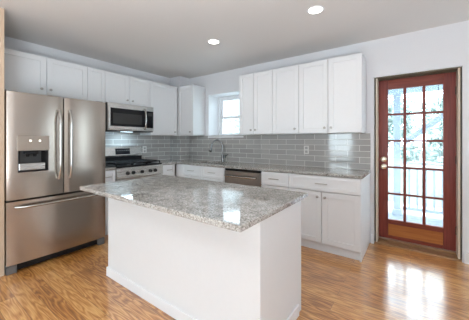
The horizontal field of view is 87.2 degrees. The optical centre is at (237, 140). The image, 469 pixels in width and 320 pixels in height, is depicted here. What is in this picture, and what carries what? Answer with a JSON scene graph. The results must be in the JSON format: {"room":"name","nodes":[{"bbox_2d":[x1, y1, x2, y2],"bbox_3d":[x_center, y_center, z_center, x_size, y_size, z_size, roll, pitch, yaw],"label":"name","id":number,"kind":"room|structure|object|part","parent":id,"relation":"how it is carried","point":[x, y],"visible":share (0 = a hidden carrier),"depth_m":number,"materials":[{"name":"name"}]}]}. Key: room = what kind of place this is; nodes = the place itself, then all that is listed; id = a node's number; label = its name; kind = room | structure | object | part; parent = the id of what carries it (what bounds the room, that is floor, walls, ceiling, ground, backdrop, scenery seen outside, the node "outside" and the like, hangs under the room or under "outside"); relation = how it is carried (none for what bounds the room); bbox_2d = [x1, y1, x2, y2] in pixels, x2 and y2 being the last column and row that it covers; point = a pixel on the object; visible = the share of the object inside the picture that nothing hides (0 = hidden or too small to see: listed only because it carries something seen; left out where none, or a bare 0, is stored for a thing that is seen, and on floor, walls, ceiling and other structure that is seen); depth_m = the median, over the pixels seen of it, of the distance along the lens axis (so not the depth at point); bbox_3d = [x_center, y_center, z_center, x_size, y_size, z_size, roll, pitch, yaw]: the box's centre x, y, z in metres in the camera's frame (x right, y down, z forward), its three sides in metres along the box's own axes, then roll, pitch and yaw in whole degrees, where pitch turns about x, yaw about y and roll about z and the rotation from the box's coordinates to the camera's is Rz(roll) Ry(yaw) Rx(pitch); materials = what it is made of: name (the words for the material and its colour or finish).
{"room":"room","nodes":[
{"label":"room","id":0,"kind":"room"},
{"bbox_2d":[0,7,3,276],"bbox_3d":[-2.599,0.015,2.517,0.822,2.536,0.152,0,0,36],"label":"wall partition","id":1,"kind":"structure","parent":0,"point":[1,9],"depth_m":2.32,"materials":[{"name":"beige paint"}]},
{"bbox_2d":[4,36,169,159],"bbox_3d":[-3.159,0.015,2.543,0.136,2.536,7.214,0,0,36],"label":"wall","id":2,"kind":"structure","parent":0,"point":[158,147],"depth_m":4.08,"materials":[{"name":"paint"}]},
{"bbox_2d":[4,48,86,99],"bbox_3d":[-2.466,-0.790,3.107,0.352,0.460,0.929,0,0,36],"label":"upper cabinet","id":3,"kind":"object","parent":2,"relation":"attached to","point":[23,72],"visible":0.9,"depth_m":3.00,"materials":[{"name":"white paint"}]},
{"bbox_3d":[-2.490,-0.790,2.837,0.019,0.457,0.460,0,0,36],"label":"door","id":4,"kind":"part","parent":3,"relation":"part of","materials":[{"name":"white paint"}]},
{"bbox_3d":[-2.219,-0.790,3.216,0.019,0.457,0.460,0,0,36],"label":"door","id":5,"kind":"part","parent":3,"relation":"part of","materials":[{"name":"white paint"}]},
{"bbox_2d":[87,67,104,102],"bbox_3d":[-2.135,-0.557,3.587,0.314,0.925,0.234,0,0,36],"label":"upper cabinet","id":6,"kind":"object","parent":2,"relation":"attached to","point":[95,77],"visible":0.41,"depth_m":3.49,"materials":[{"name":"white paint"}]},
{"bbox_2d":[105,71,149,106],"bbox_3d":[-1.837,-0.793,3.988,0.352,0.454,0.763,0,0,36],"label":"upper cabinet","id":7,"kind":"object","parent":2,"relation":"attached to","point":[119,88],"visible":0.83,"depth_m":3.86,"materials":[{"name":"white paint"}]},
{"bbox_3d":[-1.836,-0.793,3.753,0.019,0.452,0.377,0,0,36],"label":"door","id":8,"kind":"part","parent":7,"relation":"part of","materials":[{"name":"white paint"}]},
{"bbox_2d":[105,102,153,132],"bbox_3d":[-1.782,-0.347,3.947,0.468,0.422,0.756,0,0,36],"label":"microwave","id":9,"kind":"object","parent":7,"relation":"attached to","point":[119,117],"visible":0.97,"depth_m":3.79,"materials":[{"name":"grey metal"}]},
{"bbox_3d":[-1.501,-0.347,3.993,0.063,0.348,0.025,0,0,36],"label":"handle","id":10,"kind":"part","parent":9,"relation":"part of","materials":[{"name":"silver metal"}]},
{"bbox_3d":[-1.478,-0.362,4.106,0.032,0.390,0.144,0,0,36],"label":"control panel","id":11,"kind":"part","parent":9,"relation":"part of","materials":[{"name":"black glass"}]},
{"bbox_3d":[-1.613,-0.793,4.064,0.019,0.452,0.377,0,0,36],"label":"door","id":12,"kind":"part","parent":7,"relation":"part of","materials":[{"name":"white paint"}]},
{"bbox_2d":[105,132,169,159],"bbox_3d":[-1.855,0.128,4.258,0.008,0.635,1.676,0,0,36],"label":"backsplash","id":13,"kind":"structure","parent":2,"relation":"attached to","point":[158,147],"depth_m":4.49,"materials":[{"name":"tile"}]},
{"bbox_2d":[140,81,178,135],"bbox_3d":[-1.418,-0.557,4.566,0.342,0.925,0.661,0,0,36],"label":"upper cabinet","id":14,"kind":"object","parent":2,"relation":"attached to","point":[163,97],"visible":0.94,"depth_m":4.46,"materials":[{"name":"white paint"}]},
{"bbox_3d":[-1.330,-0.557,4.460,0.019,0.922,0.586,0,0,36],"label":"door","id":15,"kind":"part","parent":14,"relation":"part of","materials":[{"name":"white paint"}]},
{"bbox_2d":[170,76,189,175],"bbox_3d":[-1.172,0.015,4.960,0.305,2.536,0.258,0,0,36],"label":"wall","id":16,"kind":"structure","parent":0,"point":[179,145],"depth_m":4.86,"materials":[{"name":"paint"}]},
{"bbox_2d":[170,136,179,159],"bbox_3d":[-1.240,0.136,4.856,0.295,0.469,0.008,0,0,36],"label":"backsplash","id":17,"kind":"structure","parent":16,"relation":"attached to","point":[174,140],"depth_m":4.84,"materials":[{"name":"tile"}]},
{"bbox_2d":[180,136,188,159],"bbox_3d":[-1.051,0.136,4.874,0.007,0.469,0.240,0,0,36],"label":"backsplash","id":18,"kind":"structure","parent":16,"relation":"attached to","point":[184,140],"depth_m":4.86,"materials":[{"name":"tile"}]},
{"bbox_2d":[0,0,468,78],"bbox_3d":[-0.772,-1.304,0.759,6.096,0.102,7.341,0,0,36],"label":"ceiling","id":19,"kind":"structure","parent":0,"point":[165,38],"depth_m":2.73,"materials":[{"name":"paint"}]},
{"bbox_2d":[207,39,219,43],"bbox_3d":[-0.307,-1.250,3.118,0.168,0.005,0.168,0,0,36],"label":"recessed light","id":20,"kind":"object","parent":19,"relation":"in","point":[210,41],"visible":1,"depth_m":3.11,"materials":[{"name":"white paint"}]},
{"bbox_2d":[306,5,324,13],"bbox_3d":[0.743,-1.250,2.358,0.168,0.005,0.168,0,0,36],"label":"recessed light","id":21,"kind":"object","parent":19,"relation":"in","point":[315,9],"visible":1,"depth_m":2.35,"materials":[{"name":"white paint"}]},
{"bbox_2d":[0,235,468,319],"bbox_3d":[-0.868,1.322,0.625,6.096,0.076,7.010,0,0,36],"label":"floor","id":22,"kind":"structure","parent":0,"point":[389,282],"depth_m":2.12,"materials":[{"name":"brown wood"}]},
{"bbox_2d":[4,90,104,275],"bbox_3d":[-2.213,0.400,2.905,0.900,1.768,0.914,0,0,36],"label":"refrigerator","id":23,"kind":"object","parent":22,"relation":"on","point":[54,146],"visible":0.97,"depth_m":2.58,"materials":[{"name":"grey metal"}]},
{"bbox_3d":[-2.054,0.025,2.477,0.011,0.150,0.259,0,0,36],"label":"dispenser panel","id":24,"kind":"part","parent":23,"relation":"part of","materials":[{"name":"silver metal"}]},
{"bbox_3d":[-2.079,0.050,2.530,0.107,1.044,0.460,0,0,36],"label":"door","id":25,"kind":"part","parent":23,"relation":"part of","materials":[{"name":"silver metal"}]},
{"bbox_3d":[-1.944,0.891,2.712,0.114,0.602,0.914,0,0,36],"label":"freezer drawer","id":26,"kind":"part","parent":23,"relation":"part of","materials":[{"name":"silver metal"}]},
{"bbox_3d":[-1.905,0.039,2.633,0.083,0.752,0.028,0,0,36],"label":"handle","id":27,"kind":"part","parent":23,"relation":"part of","materials":[{"name":"silver metal"}]},
{"bbox_3d":[-1.845,0.039,2.716,0.083,0.752,0.028,0,0,36],"label":"handle","id":28,"kind":"part","parent":23,"relation":"part of","materials":[{"name":"silver metal"}]},
{"bbox_3d":[-1.810,0.050,2.906,0.107,1.044,0.443,0,0,36],"label":"door","id":29,"kind":"part","parent":23,"relation":"part of","materials":[{"name":"silver metal"}]},
{"bbox_2d":[105,170,114,234],"bbox_3d":[-1.998,0.843,3.480,0.662,0.880,0.227,0,0,36],"label":"base cabinet","id":30,"kind":"object","parent":22,"relation":"on","point":[109,174],"visible":0.23,"depth_m":3.32,"materials":[{"name":"white paint"}]},
{"bbox_3d":[-1.763,0.881,3.312,0.019,0.587,0.223,0,0,36],"label":"door","id":31,"kind":"part","parent":30,"relation":"part of","materials":[{"name":"white paint"}]},
{"bbox_3d":[-1.763,0.495,3.312,0.019,0.170,0.223,0,0,36],"label":"drawer","id":32,"kind":"part","parent":30,"relation":"part of","materials":[{"name":"white paint"}]},
{"bbox_2d":[105,166,115,170],"bbox_3d":[-2.010,0.387,3.489,0.633,0.032,0.231,0,0,36],"label":"countertop","id":33,"kind":"structure","parent":30,"relation":"on","point":[106,167],"depth_m":3.37,"materials":[{"name":"stone"}]},
{"bbox_2d":[105,146,162,181],"bbox_3d":[-1.681,0.690,3.870,0.719,1.186,0.762,0,0,36],"label":"gas range","id":34,"kind":"object","parent":22,"relation":"on","point":[128,161],"visible":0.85,"depth_m":3.85,"materials":[{"name":"grey metal"}]},
{"bbox_2d":[105,162,161,167],"bbox_3d":[-1.690,0.374,3.877,0.569,0.025,0.762,0,0,36],"label":"cooktop","id":35,"kind":"object","parent":34,"relation":"in","point":[139,164],"depth_m":3.71,"materials":[{"name":"black metal"}]},
{"bbox_3d":[-1.461,0.461,3.713,0.056,0.142,0.762,0,0,36],"label":"control panel","id":36,"kind":"part","parent":34,"relation":"part of","materials":[{"name":"silver metal"}]},
{"bbox_3d":[-1.463,0.784,3.714,0.050,0.490,0.757,0,0,36],"label":"oven door","id":37,"kind":"part","parent":34,"relation":"part of","materials":[{"name":"silver metal"}]},
{"bbox_2d":[161,164,174,175],"bbox_3d":[-1.399,0.843,4.317,0.662,0.880,0.278,0,0,36],"label":"base cabinet","id":38,"kind":"object","parent":22,"relation":"on","point":[169,169],"visible":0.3,"depth_m":4.15,"materials":[{"name":"white paint"}]},
{"bbox_2d":[176,164,224,181],"bbox_3d":[-0.473,0.843,4.199,1.085,0.880,0.662,0,0,36],"label":"base cabinet","id":39,"kind":"object","parent":22,"relation":"on","point":[188,171],"visible":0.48,"depth_m":3.92,"materials":[{"name":"white paint"}]},
{"bbox_3d":[-0.756,0.495,4.048,0.452,0.170,0.019,0,0,36],"label":"drawer","id":40,"kind":"part","parent":39,"relation":"part of","materials":[{"name":"white paint"}]},
{"bbox_3d":[-0.756,0.881,4.048,0.452,0.587,0.019,0,0,36],"label":"door","id":41,"kind":"part","parent":39,"relation":"part of","materials":[{"name":"white paint"}]},
{"bbox_3d":[-0.386,0.495,3.783,0.449,0.170,0.019,0,0,36],"label":"drawer","id":42,"kind":"part","parent":39,"relation":"part of","materials":[{"name":"white paint"}]},
{"bbox_3d":[-0.386,0.881,3.783,0.449,0.587,0.019,0,0,36],"label":"door","id":43,"kind":"part","parent":39,"relation":"part of","materials":[{"name":"white paint"}]},
{"bbox_2d":[158,159,370,178],"bbox_3d":[-0.044,0.387,3.737,3.544,0.032,0.919,0,0,36],"label":"countertop","id":44,"kind":"structure","parent":39,"relation":"on","point":[308,170],"depth_m":3.38,"materials":[{"name":"stone"}]},
{"bbox_2d":[209,139,227,161],"bbox_3d":[-0.333,0.175,4.364,0.366,0.391,0.094,0,0,15],"label":"faucet","id":45,"kind":"object","parent":44,"relation":"on","point":[211,146],"visible":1,"depth_m":4.35,"materials":[{"name":"metal"}]},
{"bbox_3d":[-0.369,0.114,4.372,0.223,0.269,0.029,0,0,5],"label":"spout","id":46,"kind":"part","parent":45,"relation":"part of","materials":[{"name":"metal"}]},
{"bbox_2d":[106,198,300,319],"bbox_3d":[-0.365,0.857,2.122,1.694,0.853,0.679,0,0,36],"label":"kitchen island","id":47,"kind":"object","parent":22,"relation":"on","point":[188,269],"visible":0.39,"depth_m":1.68,"materials":[{"name":"white paint"}]},
{"bbox_2d":[80,175,307,231],"bbox_3d":[-0.421,0.413,2.002,1.702,0.032,0.897,0,0,36],"label":"island countertop","id":48,"kind":"structure","parent":47,"relation":"on","point":[231,206],"depth_m":1.72,"materials":[{"name":"stone"}]},
{"bbox_3d":[-0.386,1.242,2.092,1.694,0.084,0.607,0,0,36],"label":"baseboard","id":49,"kind":"part","parent":47,"relation":"part of","materials":[{"name":"white paint"}]},
{"bbox_2d":[224,168,261,186],"bbox_3d":[0.210,0.842,3.678,0.617,0.874,0.687,0,0,36],"label":"dishwasher","id":50,"kind":"object","parent":22,"relation":"on","point":[236,176],"visible":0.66,"depth_m":3.43,"materials":[{"name":"grey metal"}]},
{"bbox_3d":[0.031,0.506,3.427,0.527,0.027,0.070,0,0,36],"label":"handle","id":51,"kind":"part","parent":50,"relation":"part of","materials":[{"name":"silver metal"}]},
{"bbox_2d":[261,171,288,189],"bbox_3d":[0.642,0.843,3.403,0.392,0.880,0.662,0,0,36],"label":"base cabinet","id":52,"kind":"object","parent":22,"relation":"on","point":[275,180],"visible":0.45,"depth_m":3.16,"materials":[{"name":"white paint"}]},
{"bbox_3d":[0.474,0.881,3.168,0.388,0.587,0.019,0,0,36],"label":"door","id":53,"kind":"part","parent":52,"relation":"part of","materials":[{"name":"white paint"}]},
{"bbox_2d":[289,173,369,261],"bbox_3d":[1.134,0.843,3.057,0.809,0.880,0.672,0,0,36],"label":"base cabinet","id":54,"kind":"object","parent":22,"relation":"on","point":[335,213],"visible":0.89,"depth_m":2.77,"materials":[{"name":"white paint"}]},
{"bbox_3d":[0.797,0.881,2.937,0.396,0.587,0.019,0,0,36],"label":"door","id":55,"kind":"part","parent":54,"relation":"part of","materials":[{"name":"white paint"}]},
{"bbox_3d":[0.962,0.495,2.820,0.800,0.170,0.019,0,0,36],"label":"drawer","id":56,"kind":"part","parent":54,"relation":"part of","materials":[{"name":"white paint"}]},
{"bbox_3d":[1.125,0.881,2.703,0.398,0.587,0.019,0,0,36],"label":"door","id":57,"kind":"part","parent":54,"relation":"part of","materials":[{"name":"white paint"}]},
{"bbox_3d":[1.472,0.843,2.848,0.017,0.880,0.618,0,0,36],"label":"panel","id":58,"kind":"part","parent":54,"relation":"part of","materials":[{"name":"white paint"}]},
{"bbox_2d":[189,20,468,262],"bbox_3d":[1.256,0.015,3.597,5.842,2.536,0.364,0,0,36],"label":"wall","id":59,"kind":"structure","parent":0,"point":[445,46],"depth_m":3.18,"materials":[{"name":"paint"}]},
{"bbox_2d":[178,84,204,135],"bbox_3d":[-0.895,-0.557,4.698,0.407,0.925,0.342,0,0,36],"label":"upper cabinet","id":60,"kind":"object","parent":59,"relation":"attached to","point":[191,98],"visible":1,"depth_m":4.59,"materials":[{"name":"white paint"}]},
{"bbox_3d":[-0.971,-0.557,4.589,0.400,0.922,0.019,0,0,36],"label":"door","id":61,"kind":"part","parent":60,"relation":"part of","materials":[{"name":"white paint"}]},
{"bbox_2d":[208,90,238,135],"bbox_3d":[-0.155,-0.474,4.553,0.817,0.793,0.268,0,0,36],"label":"trim","id":62,"kind":"structure","parent":59,"relation":"attached to","point":[212,98],"depth_m":4.74,"materials":[{"name":"white paint"}]},
{"bbox_2d":[208,95,243,137],"bbox_3d":[-0.135,-0.462,4.581,0.818,0.818,0.356,0,0,36],"label":"window","id":63,"kind":"structure","parent":59,"relation":"in","point":[221,100],"depth_m":4.85,"materials":[{"name":"white paint"}]},
{"bbox_3d":[-0.054,-0.470,4.695,0.817,0.800,0.076,0,0,36],"label":"frame","id":64,"kind":"part","parent":63,"relation":"part of","materials":[{"name":"white paint"}]},
{"bbox_3d":[-0.041,-0.628,4.713,0.716,0.404,0.025,0,0,36],"label":"sash","id":65,"kind":"part","parent":63,"relation":"part of","materials":[{"name":"glass"}]},
{"bbox_3d":[-0.058,-0.280,4.688,0.716,0.378,0.025,0,0,36],"label":"sash","id":66,"kind":"part","parent":63,"relation":"part of","materials":[{"name":"white paint"}]},
{"bbox_2d":[239,70,272,134],"bbox_3d":[0.339,-0.557,3.816,0.580,0.925,0.342,0,0,36],"label":"upper cabinet","id":67,"kind":"object","parent":59,"relation":"attached to","point":[255,89],"visible":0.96,"depth_m":3.69,"materials":[{"name":"white paint"}]},
{"bbox_3d":[0.133,-0.557,3.799,0.259,0.922,0.019,0,0,36],"label":"door","id":68,"kind":"part","parent":67,"relation":"part of","materials":[{"name":"white paint"}]},
{"bbox_3d":[0.369,-0.557,3.630,0.311,0.922,0.019,0,0,36],"label":"door","id":69,"kind":"part","parent":67,"relation":"part of","materials":[{"name":"white paint"}]},
{"bbox_2d":[189,133,369,169],"bbox_3d":[0.340,0.139,4.033,3.247,0.464,0.008,0,0,36],"label":"backsplash","id":70,"kind":"structure","parent":59,"relation":"attached to","point":[346,150],"depth_m":3.70,"materials":[{"name":"tile"}]},
{"bbox_2d":[272,65,299,133],"bbox_3d":[0.737,-0.557,3.531,0.395,0.925,0.342,0,0,36],"label":"upper cabinet","id":71,"kind":"object","parent":59,"relation":"attached to","point":[285,80],"visible":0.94,"depth_m":3.42,"materials":[{"name":"white paint"}]},
{"bbox_2d":[304,146,308,153],"bbox_3d":[0.990,0.134,3.558,0.074,0.119,0.008,0,0,36],"label":"wall outlet","id":72,"kind":"object","parent":59,"relation":"attached to","point":[306,148],"visible":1,"depth_m":3.55,"materials":[{"name":"plastic"}]},
{"bbox_2d":[299,53,365,133],"bbox_3d":[1.210,-0.557,3.194,0.764,0.925,0.342,0,0,36],"label":"upper cabinet","id":73,"kind":"object","parent":59,"relation":"attached to","point":[332,92],"visible":1,"depth_m":3.05,"materials":[{"name":"white paint"}]},
{"bbox_3d":[0.976,-0.557,3.197,0.376,0.922,0.019,0,0,36],"label":"door","id":74,"kind":"part","parent":73,"relation":"part of","materials":[{"name":"white paint"}]},
{"bbox_3d":[1.288,-0.557,2.974,0.378,0.922,0.019,0,0,36],"label":"door","id":75,"kind":"part","parent":73,"relation":"part of","materials":[{"name":"white paint"}]},
{"bbox_2d":[379,72,455,250],"bbox_3d":[2.127,0.236,2.958,0.761,2.009,0.107,0,0,36],"label":"door","id":76,"kind":"structure","parent":59,"relation":"in","point":[444,237],"depth_m":2.92,"materials":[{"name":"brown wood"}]},
{"bbox_3d":[2.141,1.129,2.990,0.539,0.147,0.024,0,0,36],"label":"panel","id":77,"kind":"part","parent":76,"relation":"part of","materials":[{"name":"brown wood"}]},
{"bbox_2d":[374,67,461,258],"bbox_3d":[2.135,0.245,2.974,0.790,2.037,0.305,0,0,36],"label":"trim","id":78,"kind":"structure","parent":59,"relation":"attached to","point":[458,69],"depth_m":2.73,"materials":[{"name":"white wood"}]},
{"bbox_2d":[374,236,461,260],"bbox_3d":[2.138,1.264,2.980,0.819,0.038,0.317,0,0,36],"label":"threshold","id":79,"kind":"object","parent":59,"relation":"attached to","point":[449,254],"depth_m":2.89,"materials":[{"name":"brown wood"}]},
{"bbox_2d":[376,67,459,80],"bbox_3d":[2.134,-0.780,2.972,0.790,0.011,0.310,0,0,36],"label":"trim","id":80,"kind":"structure","parent":59,"relation":"attached to","point":[447,70],"depth_m":2.88,"materials":[{"name":"brown wood"}]},
{"bbox_2d":[371,234,468,263],"bbox_3d":[2.596,1.226,2.415,2.287,0.114,0.018,0,0,36],"label":"baseboard","id":81,"kind":"structure","parent":59,"relation":"attached to","point":[466,255],"depth_m":2.56,"materials":[{"name":"white paint"}]},
{"label":"outside","id":82,"kind":"structure","parent":0,"visible":0},
{"bbox_2d":[388,156,443,257],"bbox_3d":[7.609,1.468,13.142,35.560,0.089,22.454,0,0,36],"label":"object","id":83,"kind":"structure","parent":82,"point":[438,174],"depth_m":8.15,"materials":[{"name":"white wood"}]},
{"bbox_2d":[223,99,238,133],"bbox_3d":[-0.488,-1.163,13.606,3.556,5.166,3.175,0,0,36],"label":"house","id":84,"kind":"structure","parent":83,"relation":"on","point":[231,107],"depth_m":12.11,"materials":[{"name":"white"}]},
{"bbox_2d":[228,113,238,132],"bbox_3d":[0.877,-0.121,11.206,2.701,3.111,2.006,0,0,-36],"label":"tree","id":85,"kind":"object","parent":83,"relation":"on","point":[233,129],"visible":0.02,"depth_m":10.95,"materials":[{"name":"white plant"}]},
{"bbox_2d":[388,93,421,161],"bbox_3d":[5.868,-0.265,10.397,2.292,3.392,3.259,0,0,-17],"label":"tree","id":86,"kind":"object","parent":83,"relation":"on","point":[415,152],"visible":0.15,"depth_m":9.51,"materials":[{"name":"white plant"}]},
{"bbox_2d":[388,211,442,226],"bbox_3d":[3.421,1.381,3.349,5.080,0.033,1.699,0,0,36],"label":"porch deck","id":87,"kind":"object","parent":83,"relation":"on","point":[409,217],"depth_m":4.25,"materials":[{"name":"grey paint"}]},
{"bbox_2d":[392,93,401,215],"bbox_3d":[2.943,0.092,4.551,0.152,2.545,0.152,0,0,36],"label":"porch post","id":88,"kind":"object","parent":87,"relation":"on","point":[396,209],"visible":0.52,"depth_m":4.50,"materials":[{"name":"white paint"}]},
{"bbox_2d":[388,84,442,94],"bbox_3d":[3.828,-0.971,3.919,5.080,0.216,0.173,0,0,36],"label":"beam","id":89,"kind":"structure","parent":88,"relation":"attached to","point":[433,87],"depth_m":4.33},
{"bbox_2d":[402,162,442,214],"bbox_3d":[3.447,0.824,4.190,1.082,0.869,0.091,0,0,36],"label":"porch railing","id":90,"kind":"object","parent":88,"relation":"attached to","point":[409,208],"visible":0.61,"depth_m":4.29,"materials":[{"name":"white paint"}]},
{"bbox_3d":[3.447,0.410,4.190,1.082,0.041,0.091,0,0,36],"label":"rail","id":91,"kind":"part","parent":90,"relation":"part of","materials":[{"name":"white paint"}]},
{"bbox_3d":[3.447,1.230,4.190,1.082,0.056,0.061,0,0,36],"label":"rail","id":92,"kind":"part","parent":90,"relation":"part of","materials":[{"name":"white paint"}]},
{"bbox_2d":[406,113,442,144],"bbox_3d":[3.385,-0.406,4.063,1.132,0.967,0.102,0,0,37],"label":"brace","id":93,"kind":"object","parent":88,"relation":"attached to","point":[439,118],"visible":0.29,"depth_m":4.16,"materials":[{"name":"white paint"}]},
{"bbox_2d":[388,202,442,218],"bbox_3d":[1.370,1.411,5.722,11.684,0.020,3.175,0,0,36],"label":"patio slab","id":94,"kind":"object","parent":83,"relation":"on","point":[390,204],"depth_m":4.86,"materials":[{"name":"concrete"}]},
{"bbox_2d":[412,95,442,167],"bbox_3d":[5.937,-0.181,5.889,2.512,3.229,2.482,0,0,-3],"label":"tree","id":95,"kind":"object","parent":83,"relation":"on","point":[432,151],"visible":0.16,"depth_m":6.49,"materials":[{"name":"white plant"}]}
]}

